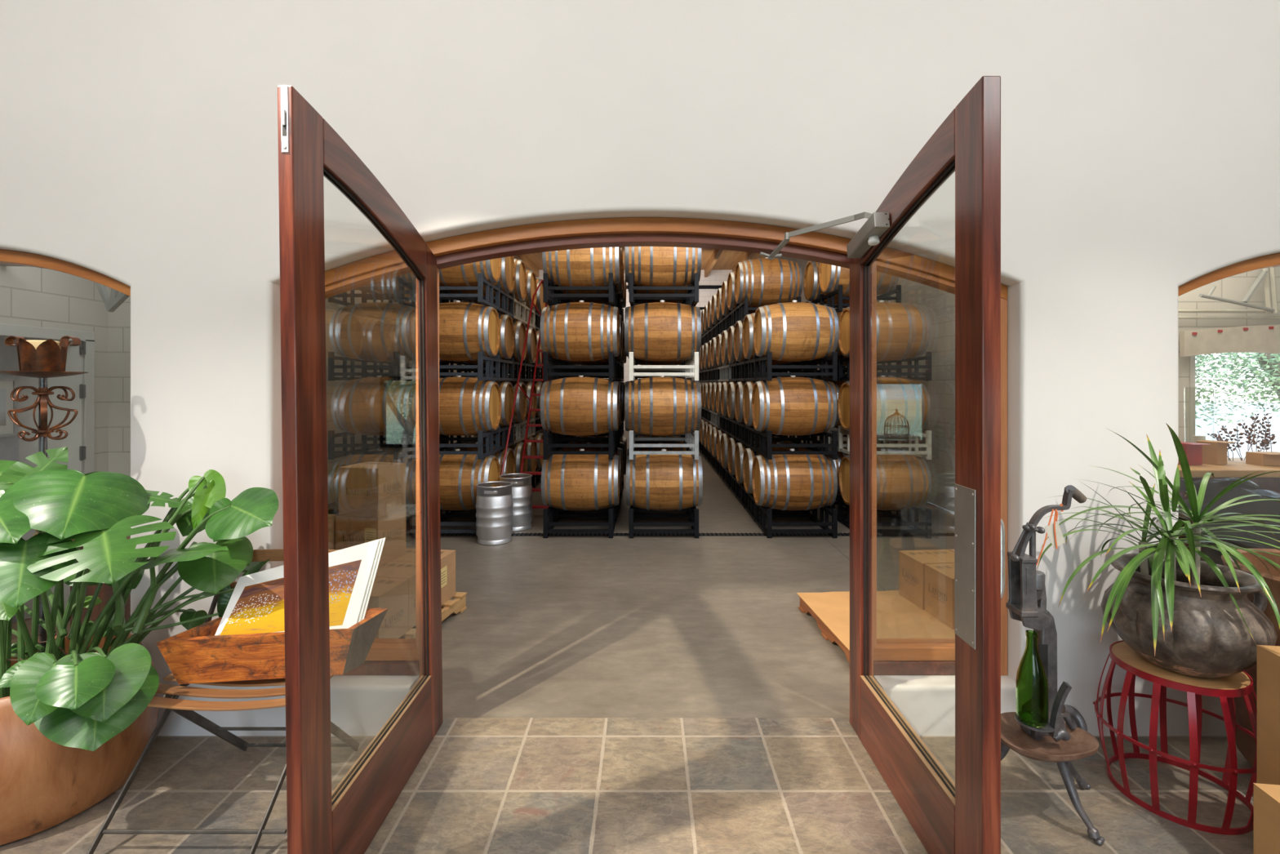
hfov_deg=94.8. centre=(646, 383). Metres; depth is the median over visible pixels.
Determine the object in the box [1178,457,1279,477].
countertop
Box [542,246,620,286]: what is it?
wine barrel
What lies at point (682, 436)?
rack
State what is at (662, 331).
wine barrel
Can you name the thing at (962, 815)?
door
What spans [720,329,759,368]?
wine barrel
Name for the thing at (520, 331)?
wine barrel
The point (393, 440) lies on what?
rack
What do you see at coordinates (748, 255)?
trim
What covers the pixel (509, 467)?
wine barrel
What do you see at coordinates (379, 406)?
wine barrel
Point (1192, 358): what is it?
window
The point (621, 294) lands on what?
wine barrel
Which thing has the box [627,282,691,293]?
wine barrel
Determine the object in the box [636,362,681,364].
wine barrel
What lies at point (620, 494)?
rack
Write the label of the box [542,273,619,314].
rack
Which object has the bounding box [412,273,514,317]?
rack
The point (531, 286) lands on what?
wine barrel
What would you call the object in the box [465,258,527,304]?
wine barrel
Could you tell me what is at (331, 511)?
rack
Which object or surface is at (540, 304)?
wine barrel
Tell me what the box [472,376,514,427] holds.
wine barrel
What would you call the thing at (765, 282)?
wine barrel
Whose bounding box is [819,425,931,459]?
rack
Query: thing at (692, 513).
rack
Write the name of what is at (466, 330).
wine barrel
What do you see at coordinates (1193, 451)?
cardboard box
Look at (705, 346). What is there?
wine barrel
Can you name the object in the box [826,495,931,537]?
rack
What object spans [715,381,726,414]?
wine barrel
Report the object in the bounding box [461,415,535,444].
rack
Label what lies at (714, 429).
wine barrel
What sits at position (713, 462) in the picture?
rack
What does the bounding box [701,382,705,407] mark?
wine barrel
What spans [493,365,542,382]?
rack
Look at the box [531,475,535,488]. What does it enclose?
rack
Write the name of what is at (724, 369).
rack
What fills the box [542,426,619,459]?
rack
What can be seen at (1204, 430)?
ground
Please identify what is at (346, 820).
door
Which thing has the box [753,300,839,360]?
wine barrel
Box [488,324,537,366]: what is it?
wine barrel
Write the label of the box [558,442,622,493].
wine barrel
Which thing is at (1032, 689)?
wine bottle
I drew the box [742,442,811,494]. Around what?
wine barrel
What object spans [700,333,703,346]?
rack
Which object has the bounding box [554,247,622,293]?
wine barrel
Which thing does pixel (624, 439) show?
wine barrel
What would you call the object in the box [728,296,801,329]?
rack
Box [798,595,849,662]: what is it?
wooden pallet
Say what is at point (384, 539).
print
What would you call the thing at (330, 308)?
wall
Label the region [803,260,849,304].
wine barrel
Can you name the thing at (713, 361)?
wine barrel
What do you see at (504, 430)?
rack
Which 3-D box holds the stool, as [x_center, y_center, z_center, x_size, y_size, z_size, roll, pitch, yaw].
[2.270,1.472,2.515,0.578,0.555,0.563,0,0,45]
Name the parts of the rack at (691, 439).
frame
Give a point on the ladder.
(534, 506)
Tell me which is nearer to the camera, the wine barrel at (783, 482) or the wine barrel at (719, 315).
the wine barrel at (783, 482)
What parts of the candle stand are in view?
drip plate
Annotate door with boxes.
[18,339,85,618]
[277,85,443,853]
[849,75,1004,853]
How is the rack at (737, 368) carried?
on the wine barrel at (739, 389)
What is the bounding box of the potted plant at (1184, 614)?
[1036,422,1279,678]
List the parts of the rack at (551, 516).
frame, frame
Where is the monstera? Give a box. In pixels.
[0,446,278,844]
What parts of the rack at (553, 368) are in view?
frame, frame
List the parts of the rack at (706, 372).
frame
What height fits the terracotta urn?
0.955 m
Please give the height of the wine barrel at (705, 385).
0.701 m
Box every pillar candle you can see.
[26,339,61,349]
[1192,435,1205,443]
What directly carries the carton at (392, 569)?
on the wooden pallet at (458, 605)
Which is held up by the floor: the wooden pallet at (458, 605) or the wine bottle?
the wooden pallet at (458, 605)
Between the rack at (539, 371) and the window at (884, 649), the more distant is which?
the rack at (539, 371)
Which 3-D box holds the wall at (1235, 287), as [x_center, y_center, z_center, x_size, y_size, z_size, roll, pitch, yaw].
[4.510,-0.050,4.750,3.580,3.600,0.100,0,0,0]
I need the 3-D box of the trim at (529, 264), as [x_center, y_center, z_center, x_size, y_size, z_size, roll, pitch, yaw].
[-4.070,-4.110,12.600,0.120,0.280,18.800,0,0,0]
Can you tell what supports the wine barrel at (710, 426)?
on the rack at (713, 462)
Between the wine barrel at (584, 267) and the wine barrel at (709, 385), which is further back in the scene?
the wine barrel at (709, 385)
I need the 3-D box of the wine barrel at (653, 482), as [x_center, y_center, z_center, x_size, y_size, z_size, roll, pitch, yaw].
[0.211,1.149,7.050,0.885,0.729,0.703,0,0,1]
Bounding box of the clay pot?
[1100,553,1277,678]
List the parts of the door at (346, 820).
bolt lever, rail, rail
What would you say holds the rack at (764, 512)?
on the floor
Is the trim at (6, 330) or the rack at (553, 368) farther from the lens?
the rack at (553, 368)
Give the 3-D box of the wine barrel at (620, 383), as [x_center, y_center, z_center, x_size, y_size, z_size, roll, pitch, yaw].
[-0.781,0.260,7.840,0.885,0.729,0.704,0,0,-1]
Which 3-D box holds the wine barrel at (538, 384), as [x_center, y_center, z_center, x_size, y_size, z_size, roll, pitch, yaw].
[-2.245,0.260,10.210,0.885,0.729,0.703,0,0,0]
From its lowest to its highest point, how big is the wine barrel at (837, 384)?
0.734 m
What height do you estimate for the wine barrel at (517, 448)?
0.732 m
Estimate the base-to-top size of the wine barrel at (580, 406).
0.729 m
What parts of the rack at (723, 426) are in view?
frame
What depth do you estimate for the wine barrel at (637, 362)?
8.55 m
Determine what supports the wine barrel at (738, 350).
on the rack at (737, 368)
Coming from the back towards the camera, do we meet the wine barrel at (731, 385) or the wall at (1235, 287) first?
the wine barrel at (731, 385)
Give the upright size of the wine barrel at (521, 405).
0.730 m
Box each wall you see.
[0,0,1279,735]
[0,265,107,471]
[0,289,509,623]
[107,287,130,476]
[525,269,732,430]
[773,256,955,512]
[1177,266,1279,442]
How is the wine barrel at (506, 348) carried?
on the rack at (459, 367)
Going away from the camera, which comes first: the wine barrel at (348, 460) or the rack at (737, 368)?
the wine barrel at (348, 460)
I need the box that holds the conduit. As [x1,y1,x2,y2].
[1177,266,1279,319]
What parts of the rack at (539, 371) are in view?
frame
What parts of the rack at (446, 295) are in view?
frame, frame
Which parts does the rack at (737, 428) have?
frame, frame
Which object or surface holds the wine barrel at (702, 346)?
on the rack at (706, 372)
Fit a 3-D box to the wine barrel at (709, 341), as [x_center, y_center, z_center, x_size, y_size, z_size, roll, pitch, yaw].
[1.776,-0.618,12.475,0.885,0.709,0.709,0,0,0]
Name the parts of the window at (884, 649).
sash rail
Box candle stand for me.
[0,335,88,652]
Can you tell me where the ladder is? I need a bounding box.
[500,280,569,513]
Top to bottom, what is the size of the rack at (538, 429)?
0.326 m
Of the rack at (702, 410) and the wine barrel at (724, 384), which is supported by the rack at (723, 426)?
the wine barrel at (724, 384)
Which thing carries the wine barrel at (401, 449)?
on the rack at (331, 511)
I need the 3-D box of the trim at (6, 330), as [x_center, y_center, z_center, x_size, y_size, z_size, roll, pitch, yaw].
[-4.312,0.675,4.190,0.035,2.150,0.780,0,0,0]
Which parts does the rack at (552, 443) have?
frame, frame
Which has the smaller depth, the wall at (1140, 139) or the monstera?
the monstera
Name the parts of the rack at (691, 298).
frame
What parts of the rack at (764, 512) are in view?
frame, frame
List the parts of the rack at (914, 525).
frame, frame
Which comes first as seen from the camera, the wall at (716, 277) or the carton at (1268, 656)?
the carton at (1268, 656)
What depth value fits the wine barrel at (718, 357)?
10.95 m
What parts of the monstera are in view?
stem, stem, stem, stem, stem, stem, stem, stem, stem, stem, stem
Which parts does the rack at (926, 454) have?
frame, frame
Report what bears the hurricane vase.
on the countertop at (1237, 468)
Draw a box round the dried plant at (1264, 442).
[1207,413,1276,460]
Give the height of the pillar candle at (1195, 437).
0.069 m
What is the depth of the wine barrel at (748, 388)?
7.80 m
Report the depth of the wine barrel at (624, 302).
9.26 m
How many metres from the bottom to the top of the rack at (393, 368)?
0.326 m
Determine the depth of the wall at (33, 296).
4.38 m
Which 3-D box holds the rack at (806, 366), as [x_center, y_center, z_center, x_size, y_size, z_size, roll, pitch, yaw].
[1.765,-0.193,7.445,0.790,0.326,1.604,0,0,0]
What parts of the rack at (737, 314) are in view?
frame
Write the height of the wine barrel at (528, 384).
0.730 m
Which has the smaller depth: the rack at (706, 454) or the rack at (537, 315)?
the rack at (537, 315)
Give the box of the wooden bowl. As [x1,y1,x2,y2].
[0,633,159,844]
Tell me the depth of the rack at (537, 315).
10.11 m
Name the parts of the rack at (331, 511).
frame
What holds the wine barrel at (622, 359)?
on the rack at (621, 365)
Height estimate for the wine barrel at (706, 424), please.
0.701 m
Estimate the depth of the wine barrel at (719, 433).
11.04 m
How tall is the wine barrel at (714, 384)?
0.703 m
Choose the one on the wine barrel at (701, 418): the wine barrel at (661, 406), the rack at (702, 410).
the rack at (702, 410)
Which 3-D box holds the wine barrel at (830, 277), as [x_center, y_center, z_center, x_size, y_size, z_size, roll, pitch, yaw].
[2.823,-1.521,7.840,0.885,0.730,0.704,0,0,0]
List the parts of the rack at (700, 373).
frame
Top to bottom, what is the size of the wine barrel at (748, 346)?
0.748 m
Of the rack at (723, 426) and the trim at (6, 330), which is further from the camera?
the rack at (723, 426)
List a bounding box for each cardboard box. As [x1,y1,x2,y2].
[1177,441,1210,465]
[1196,440,1236,464]
[1245,451,1279,466]
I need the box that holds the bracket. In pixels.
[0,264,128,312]
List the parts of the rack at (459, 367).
frame, frame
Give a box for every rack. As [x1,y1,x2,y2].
[328,275,445,307]
[328,351,445,380]
[328,430,445,459]
[328,504,416,532]
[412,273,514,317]
[412,351,514,381]
[412,421,514,459]
[412,508,475,537]
[461,298,535,328]
[461,360,535,381]
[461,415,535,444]
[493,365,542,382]
[514,416,542,434]
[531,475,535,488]
[534,311,540,330]
[535,467,542,486]
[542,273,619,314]
[542,351,619,381]
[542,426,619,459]
[542,500,619,537]
[566,299,623,321]
[566,361,623,381]
[566,422,623,443]
[619,482,623,503]
[629,273,698,306]
[629,351,698,380]
[629,430,698,459]
[629,506,698,537]
[635,361,684,379]
[635,435,684,442]
[697,369,704,382]
[698,441,703,453]
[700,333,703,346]
[701,406,703,418]
[702,328,711,345]
[702,367,711,382]
[702,407,710,422]
[702,444,710,463]
[709,320,719,340]
[709,365,754,382]
[709,409,719,428]
[709,452,719,473]
[717,310,732,334]
[717,362,766,382]
[717,413,748,434]
[717,461,731,486]
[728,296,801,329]
[728,358,801,381]
[728,417,801,444]
[728,470,754,508]
[743,351,837,381]
[743,421,837,459]
[743,486,837,537]
[795,361,846,377]
[801,430,846,443]
[804,284,901,312]
[819,351,931,381]
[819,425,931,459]
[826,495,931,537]
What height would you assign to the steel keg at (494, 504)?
0.635 m
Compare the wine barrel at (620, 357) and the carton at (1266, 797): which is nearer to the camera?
the carton at (1266, 797)
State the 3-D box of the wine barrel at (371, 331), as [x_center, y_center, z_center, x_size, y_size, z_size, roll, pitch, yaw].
[-3.201,-0.631,7.050,0.885,0.729,0.703,0,0,1]
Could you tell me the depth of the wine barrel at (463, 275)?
6.84 m
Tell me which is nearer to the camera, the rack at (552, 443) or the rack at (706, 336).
the rack at (552, 443)
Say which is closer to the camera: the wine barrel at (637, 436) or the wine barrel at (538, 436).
the wine barrel at (637, 436)
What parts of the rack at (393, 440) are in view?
frame, frame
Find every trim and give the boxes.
[0,323,94,473]
[324,217,1007,679]
[513,254,538,277]
[626,285,721,288]
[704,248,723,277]
[732,251,755,271]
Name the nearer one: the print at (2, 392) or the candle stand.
the candle stand
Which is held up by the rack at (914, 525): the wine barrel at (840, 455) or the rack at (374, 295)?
the wine barrel at (840, 455)
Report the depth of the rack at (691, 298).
6.65 m
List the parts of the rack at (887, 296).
frame, frame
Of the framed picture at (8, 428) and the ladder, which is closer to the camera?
the framed picture at (8, 428)
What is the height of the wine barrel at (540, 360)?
0.742 m
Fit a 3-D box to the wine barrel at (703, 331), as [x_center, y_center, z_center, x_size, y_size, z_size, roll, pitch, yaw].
[1.773,-1.470,14.025,0.885,0.702,0.702,0,0,0]
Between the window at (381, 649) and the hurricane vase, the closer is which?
the window at (381, 649)
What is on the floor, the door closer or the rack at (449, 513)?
the rack at (449, 513)
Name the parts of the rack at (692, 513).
frame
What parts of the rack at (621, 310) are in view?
frame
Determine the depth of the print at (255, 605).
2.62 m
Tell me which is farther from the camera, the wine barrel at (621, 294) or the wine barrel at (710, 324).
the wine barrel at (710, 324)
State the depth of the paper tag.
2.38 m
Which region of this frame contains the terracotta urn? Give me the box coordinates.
[1221,548,1279,768]
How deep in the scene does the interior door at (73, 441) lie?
4.42 m
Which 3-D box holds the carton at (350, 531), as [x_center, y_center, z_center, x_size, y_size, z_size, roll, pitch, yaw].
[-2.002,1.109,4.289,0.341,0.344,0.332,0,0,11]
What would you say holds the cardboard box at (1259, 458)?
on the countertop at (1237, 468)
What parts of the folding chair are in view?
leg, seat rail, leg, leg, leg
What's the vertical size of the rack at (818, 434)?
0.326 m
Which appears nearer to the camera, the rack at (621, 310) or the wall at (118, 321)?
the wall at (118, 321)
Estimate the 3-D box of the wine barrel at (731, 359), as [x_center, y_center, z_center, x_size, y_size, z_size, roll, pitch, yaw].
[1.772,-0.631,9.375,0.885,0.729,0.703,0,0,0]
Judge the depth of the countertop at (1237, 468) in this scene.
3.99 m
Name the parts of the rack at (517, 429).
frame, frame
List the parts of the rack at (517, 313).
frame, frame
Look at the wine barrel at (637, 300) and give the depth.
8.51 m
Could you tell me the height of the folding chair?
0.969 m
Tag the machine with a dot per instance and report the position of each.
(1060, 742)
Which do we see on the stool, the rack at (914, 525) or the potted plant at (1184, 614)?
the potted plant at (1184, 614)
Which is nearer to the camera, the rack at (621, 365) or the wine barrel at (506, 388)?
the wine barrel at (506, 388)
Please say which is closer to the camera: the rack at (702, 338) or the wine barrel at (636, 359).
the wine barrel at (636, 359)
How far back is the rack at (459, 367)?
7.13 m
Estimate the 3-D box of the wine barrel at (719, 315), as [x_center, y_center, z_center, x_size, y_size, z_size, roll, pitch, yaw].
[1.776,-1.483,10.925,0.885,0.729,0.703,0,0,0]
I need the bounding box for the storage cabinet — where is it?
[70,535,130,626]
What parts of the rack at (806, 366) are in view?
frame, frame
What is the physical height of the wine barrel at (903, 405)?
0.729 m
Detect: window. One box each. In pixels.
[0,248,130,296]
[324,262,418,660]
[873,259,955,660]
[1177,253,1279,296]
[1189,355,1195,442]
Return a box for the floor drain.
[405,533,954,536]
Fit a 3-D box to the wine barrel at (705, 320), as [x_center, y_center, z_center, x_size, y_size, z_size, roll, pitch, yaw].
[1.766,-1.470,13.250,0.885,0.704,0.704,0,0,0]
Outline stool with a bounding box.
[1093,640,1257,835]
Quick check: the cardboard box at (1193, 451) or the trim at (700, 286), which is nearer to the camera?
the cardboard box at (1193, 451)
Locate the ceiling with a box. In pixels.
[513,246,765,269]
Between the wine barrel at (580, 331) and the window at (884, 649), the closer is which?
the window at (884, 649)
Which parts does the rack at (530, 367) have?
frame, frame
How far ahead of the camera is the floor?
2.83 m
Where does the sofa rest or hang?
on the floor
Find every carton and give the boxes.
[328,514,337,549]
[335,508,405,567]
[338,461,405,517]
[367,577,408,638]
[375,560,416,630]
[391,547,455,604]
[898,549,954,609]
[924,563,954,629]
[1253,782,1279,853]
[1256,644,1279,784]
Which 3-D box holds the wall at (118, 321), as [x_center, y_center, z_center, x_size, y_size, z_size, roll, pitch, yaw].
[-3.550,0.150,4.735,1.540,3.200,0.030,0,0,0]
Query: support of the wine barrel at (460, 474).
on the rack at (449, 513)
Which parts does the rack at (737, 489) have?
frame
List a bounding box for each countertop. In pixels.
[1177,457,1279,560]
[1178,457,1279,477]
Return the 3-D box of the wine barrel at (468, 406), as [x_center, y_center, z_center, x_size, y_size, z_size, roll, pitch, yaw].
[-2.248,0.260,7.050,0.885,0.741,0.715,0,-1,1]
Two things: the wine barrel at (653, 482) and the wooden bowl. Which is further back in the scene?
the wine barrel at (653, 482)
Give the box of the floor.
[0,430,1257,853]
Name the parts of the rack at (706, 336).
frame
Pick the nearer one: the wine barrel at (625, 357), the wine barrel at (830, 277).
the wine barrel at (830, 277)
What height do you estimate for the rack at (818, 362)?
0.326 m
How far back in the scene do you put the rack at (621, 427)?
9.00 m
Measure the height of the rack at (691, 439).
0.326 m
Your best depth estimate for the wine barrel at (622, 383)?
8.41 m
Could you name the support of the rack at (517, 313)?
on the wine barrel at (531, 350)
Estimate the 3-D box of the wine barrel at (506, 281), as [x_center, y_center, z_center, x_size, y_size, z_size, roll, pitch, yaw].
[-2.254,-1.521,7.840,0.885,0.729,0.704,0,0,1]
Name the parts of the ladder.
handrail, leg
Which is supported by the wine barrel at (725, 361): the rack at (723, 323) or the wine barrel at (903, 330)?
the rack at (723, 323)
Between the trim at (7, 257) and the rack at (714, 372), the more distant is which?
the rack at (714, 372)
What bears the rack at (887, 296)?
on the wine barrel at (837, 349)
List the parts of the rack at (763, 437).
frame, frame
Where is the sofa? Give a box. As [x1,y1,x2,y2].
[1177,477,1279,565]
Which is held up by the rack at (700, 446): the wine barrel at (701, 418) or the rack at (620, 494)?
the wine barrel at (701, 418)
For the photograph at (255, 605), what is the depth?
2.61 m
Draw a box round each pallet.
[399,591,466,638]
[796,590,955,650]
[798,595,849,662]
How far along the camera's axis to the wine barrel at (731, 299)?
9.27 m
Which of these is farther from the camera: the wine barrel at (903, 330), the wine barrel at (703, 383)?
the wine barrel at (703, 383)
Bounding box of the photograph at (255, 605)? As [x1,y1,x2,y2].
[220,559,361,635]
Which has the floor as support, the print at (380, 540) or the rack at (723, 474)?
the rack at (723, 474)
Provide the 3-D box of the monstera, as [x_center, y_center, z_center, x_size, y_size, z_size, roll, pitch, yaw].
[-2.310,1.011,2.462,1.390,1.478,0.886,0,0,0]
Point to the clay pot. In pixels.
(1217, 633)
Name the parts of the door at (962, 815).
rail, rail, push plate, pull handle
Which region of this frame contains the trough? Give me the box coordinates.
[155,608,387,684]
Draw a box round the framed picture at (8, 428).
[0,377,17,437]
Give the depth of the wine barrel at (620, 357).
7.74 m
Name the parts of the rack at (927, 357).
frame, frame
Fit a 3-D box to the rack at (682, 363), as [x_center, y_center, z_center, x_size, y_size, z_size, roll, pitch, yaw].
[0.200,-0.193,9.025,0.790,0.326,1.604,0,0,0]
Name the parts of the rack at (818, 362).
frame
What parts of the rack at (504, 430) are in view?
frame, frame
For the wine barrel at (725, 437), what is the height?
0.740 m
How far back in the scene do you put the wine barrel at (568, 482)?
6.76 m
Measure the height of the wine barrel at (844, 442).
0.729 m
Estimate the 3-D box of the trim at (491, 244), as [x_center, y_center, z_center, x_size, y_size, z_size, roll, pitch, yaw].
[0.000,0.447,3.105,3.728,2.607,0.150,0,0,0]
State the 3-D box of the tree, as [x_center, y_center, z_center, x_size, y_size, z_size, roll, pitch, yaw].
[8.962,-0.318,8.791,4.971,4.427,2.669,0,0,0]
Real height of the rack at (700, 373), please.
0.326 m
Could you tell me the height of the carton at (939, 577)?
0.336 m
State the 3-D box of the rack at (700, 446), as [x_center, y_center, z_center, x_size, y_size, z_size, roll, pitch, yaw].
[1.765,1.587,15.195,0.790,0.326,1.604,0,0,0]
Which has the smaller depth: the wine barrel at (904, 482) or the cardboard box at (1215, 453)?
the cardboard box at (1215, 453)
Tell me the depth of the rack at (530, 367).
9.01 m
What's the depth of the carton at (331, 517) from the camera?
4.14 m
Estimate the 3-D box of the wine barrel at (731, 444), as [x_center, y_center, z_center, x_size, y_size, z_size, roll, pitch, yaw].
[1.774,1.149,9.375,0.885,0.730,0.704,0,0,0]
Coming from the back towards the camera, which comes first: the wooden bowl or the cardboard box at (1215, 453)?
the cardboard box at (1215, 453)
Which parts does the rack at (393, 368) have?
frame, frame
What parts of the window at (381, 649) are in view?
sash rail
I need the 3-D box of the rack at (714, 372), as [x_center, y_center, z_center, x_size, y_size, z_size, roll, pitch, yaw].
[1.765,-0.193,12.095,0.790,0.326,1.604,0,0,0]
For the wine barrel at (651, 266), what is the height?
0.745 m
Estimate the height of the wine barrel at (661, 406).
0.730 m
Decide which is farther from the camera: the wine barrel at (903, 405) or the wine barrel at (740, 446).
the wine barrel at (740, 446)
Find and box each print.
[0,389,5,426]
[214,538,379,635]
[356,537,382,622]
[360,537,385,620]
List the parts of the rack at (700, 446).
frame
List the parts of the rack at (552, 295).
frame, frame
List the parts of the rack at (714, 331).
frame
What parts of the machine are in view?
paw leg, jaw plate, link rod, plunger rod, jaw plate, arc arm, lever arm, paw leg, paw leg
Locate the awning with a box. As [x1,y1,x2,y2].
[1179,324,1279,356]
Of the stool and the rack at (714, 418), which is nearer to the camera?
the stool
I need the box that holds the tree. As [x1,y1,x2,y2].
[1195,352,1279,427]
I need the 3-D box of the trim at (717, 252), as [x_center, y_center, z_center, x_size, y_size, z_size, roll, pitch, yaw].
[2.230,-4.110,12.600,0.120,0.280,18.800,0,0,0]
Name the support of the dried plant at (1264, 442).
on the countertop at (1237, 468)
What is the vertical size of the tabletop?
0.060 m
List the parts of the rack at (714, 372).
frame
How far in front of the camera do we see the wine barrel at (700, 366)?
14.66 m
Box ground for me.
[934,401,1279,511]
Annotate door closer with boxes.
[759,212,889,260]
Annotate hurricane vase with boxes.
[1183,386,1214,439]
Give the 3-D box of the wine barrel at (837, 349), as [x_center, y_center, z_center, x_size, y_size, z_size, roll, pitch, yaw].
[2.833,-0.631,7.840,0.885,0.729,0.703,0,0,1]
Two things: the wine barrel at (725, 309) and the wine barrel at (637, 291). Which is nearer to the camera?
the wine barrel at (637, 291)
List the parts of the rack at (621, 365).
frame, frame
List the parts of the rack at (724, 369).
frame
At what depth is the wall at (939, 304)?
8.38 m
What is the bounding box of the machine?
[1000,484,1105,844]
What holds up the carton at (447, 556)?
on the wooden pallet at (458, 605)
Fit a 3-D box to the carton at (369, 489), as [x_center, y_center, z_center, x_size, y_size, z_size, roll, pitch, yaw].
[-1.992,0.766,4.288,0.326,0.344,0.311,0,0,13]
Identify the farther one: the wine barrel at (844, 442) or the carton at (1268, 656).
the wine barrel at (844, 442)
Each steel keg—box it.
[475,480,513,545]
[499,473,533,531]
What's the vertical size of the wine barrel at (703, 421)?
0.711 m
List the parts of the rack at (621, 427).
frame, frame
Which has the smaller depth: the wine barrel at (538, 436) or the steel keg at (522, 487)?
the steel keg at (522, 487)
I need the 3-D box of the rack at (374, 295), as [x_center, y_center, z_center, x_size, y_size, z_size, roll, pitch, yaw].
[-3.200,-1.083,7.445,0.790,0.326,1.604,0,0,0]
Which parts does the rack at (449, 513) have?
frame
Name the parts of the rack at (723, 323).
frame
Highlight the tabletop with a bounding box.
[1000,711,1099,762]
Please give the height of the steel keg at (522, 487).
0.635 m
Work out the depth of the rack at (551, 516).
6.67 m
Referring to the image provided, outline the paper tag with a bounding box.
[1035,503,1065,564]
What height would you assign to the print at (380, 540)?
0.354 m
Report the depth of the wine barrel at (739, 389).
8.51 m
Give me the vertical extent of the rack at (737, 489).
0.326 m
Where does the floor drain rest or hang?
on the floor
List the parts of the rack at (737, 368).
frame, frame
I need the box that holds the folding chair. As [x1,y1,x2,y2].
[86,548,359,853]
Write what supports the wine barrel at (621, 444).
on the rack at (620, 494)
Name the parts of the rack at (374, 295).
frame, frame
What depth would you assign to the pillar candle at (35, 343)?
2.61 m
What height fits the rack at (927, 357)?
0.326 m
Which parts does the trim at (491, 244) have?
sill rail, jamb post, jamb post, sill rail, post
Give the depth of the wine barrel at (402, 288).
7.70 m
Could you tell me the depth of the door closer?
2.69 m
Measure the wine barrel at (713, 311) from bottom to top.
0.703 m
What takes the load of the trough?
on the folding chair
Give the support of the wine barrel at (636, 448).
on the rack at (692, 513)
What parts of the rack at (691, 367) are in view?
frame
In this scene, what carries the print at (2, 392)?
attached to the framed picture at (8, 428)
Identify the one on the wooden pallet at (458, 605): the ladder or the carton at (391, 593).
the carton at (391, 593)
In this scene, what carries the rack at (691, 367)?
on the wine barrel at (661, 406)
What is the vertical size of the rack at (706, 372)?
0.326 m
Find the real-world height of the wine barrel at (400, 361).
0.729 m
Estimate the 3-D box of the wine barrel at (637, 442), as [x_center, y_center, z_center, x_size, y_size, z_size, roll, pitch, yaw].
[0.211,1.149,8.630,0.885,0.744,0.719,0,-1,1]
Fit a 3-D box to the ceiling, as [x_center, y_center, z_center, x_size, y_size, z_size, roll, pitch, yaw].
[-0.225,-4.300,12.650,9.050,0.100,19.100,0,0,0]
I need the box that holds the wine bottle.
[1015,629,1048,727]
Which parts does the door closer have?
arm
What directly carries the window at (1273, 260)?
in the wall at (1140, 139)
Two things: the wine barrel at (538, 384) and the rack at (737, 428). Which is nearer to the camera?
the rack at (737, 428)
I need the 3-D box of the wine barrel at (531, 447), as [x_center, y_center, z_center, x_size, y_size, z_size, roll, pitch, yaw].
[-2.241,1.149,9.420,0.885,0.729,0.703,0,0,0]
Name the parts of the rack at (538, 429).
frame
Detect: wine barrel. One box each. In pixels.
[329,300,416,360]
[329,448,416,506]
[330,375,416,435]
[363,272,412,286]
[370,284,411,296]
[370,442,411,452]
[384,360,411,363]
[411,300,500,360]
[411,448,500,510]
[412,375,502,435]
[439,257,501,286]
[441,256,515,296]
[442,442,515,477]
[453,311,514,363]
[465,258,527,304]
[465,436,527,477]
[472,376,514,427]
[473,318,527,364]
[484,435,537,471]
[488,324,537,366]
[501,269,537,311]
[504,380,527,423]
[508,329,542,368]
[514,277,545,316]
[514,431,543,468]
[521,381,537,420]
[531,381,542,417]
[540,300,619,360]
[540,375,618,435]
[541,448,619,510]
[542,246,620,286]
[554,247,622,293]
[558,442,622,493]
[560,314,622,363]
[568,260,624,302]
[568,320,624,364]
[568,436,624,482]
[574,351,626,364]
[575,435,626,475]
[585,376,621,426]
[607,378,624,422]
[620,270,626,307]
[624,246,702,286]
[624,300,701,360]
[624,375,701,435]
[626,442,688,456]
[626,448,702,510]
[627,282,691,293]
[627,356,688,363]
[628,292,684,302]
[635,360,684,364]
[635,436,684,443]
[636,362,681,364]
[636,435,680,437]
[698,346,702,370]
[698,417,703,441]
[700,345,705,369]
[700,419,706,444]
[701,309,705,334]
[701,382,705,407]
[703,304,708,331]
[703,342,711,369]
[703,382,709,408]
[703,421,710,448]
[706,299,713,328]
[706,423,715,452]
[707,340,715,368]
[707,381,716,410]
[711,293,719,324]
[711,337,717,367]
[711,381,721,413]
[711,426,719,457]
[715,288,724,320]
[715,333,748,368]
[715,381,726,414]
[715,429,725,462]
[720,280,744,317]
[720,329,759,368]
[720,381,731,417]
[720,431,754,469]
[726,271,758,313]
[726,381,739,420]
[727,325,766,366]
[727,435,779,475]
[733,320,786,364]
[734,257,802,306]
[734,380,751,423]
[734,440,793,484]
[742,312,801,363]
[742,376,781,427]
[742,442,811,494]
[751,375,836,435]
[751,448,837,510]
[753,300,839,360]
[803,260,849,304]
[809,436,846,448]
[818,262,898,296]
[823,445,894,495]
[828,380,849,428]
[830,311,881,363]
[837,375,930,435]
[838,300,930,360]
[838,448,931,510]
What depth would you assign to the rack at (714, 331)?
11.85 m

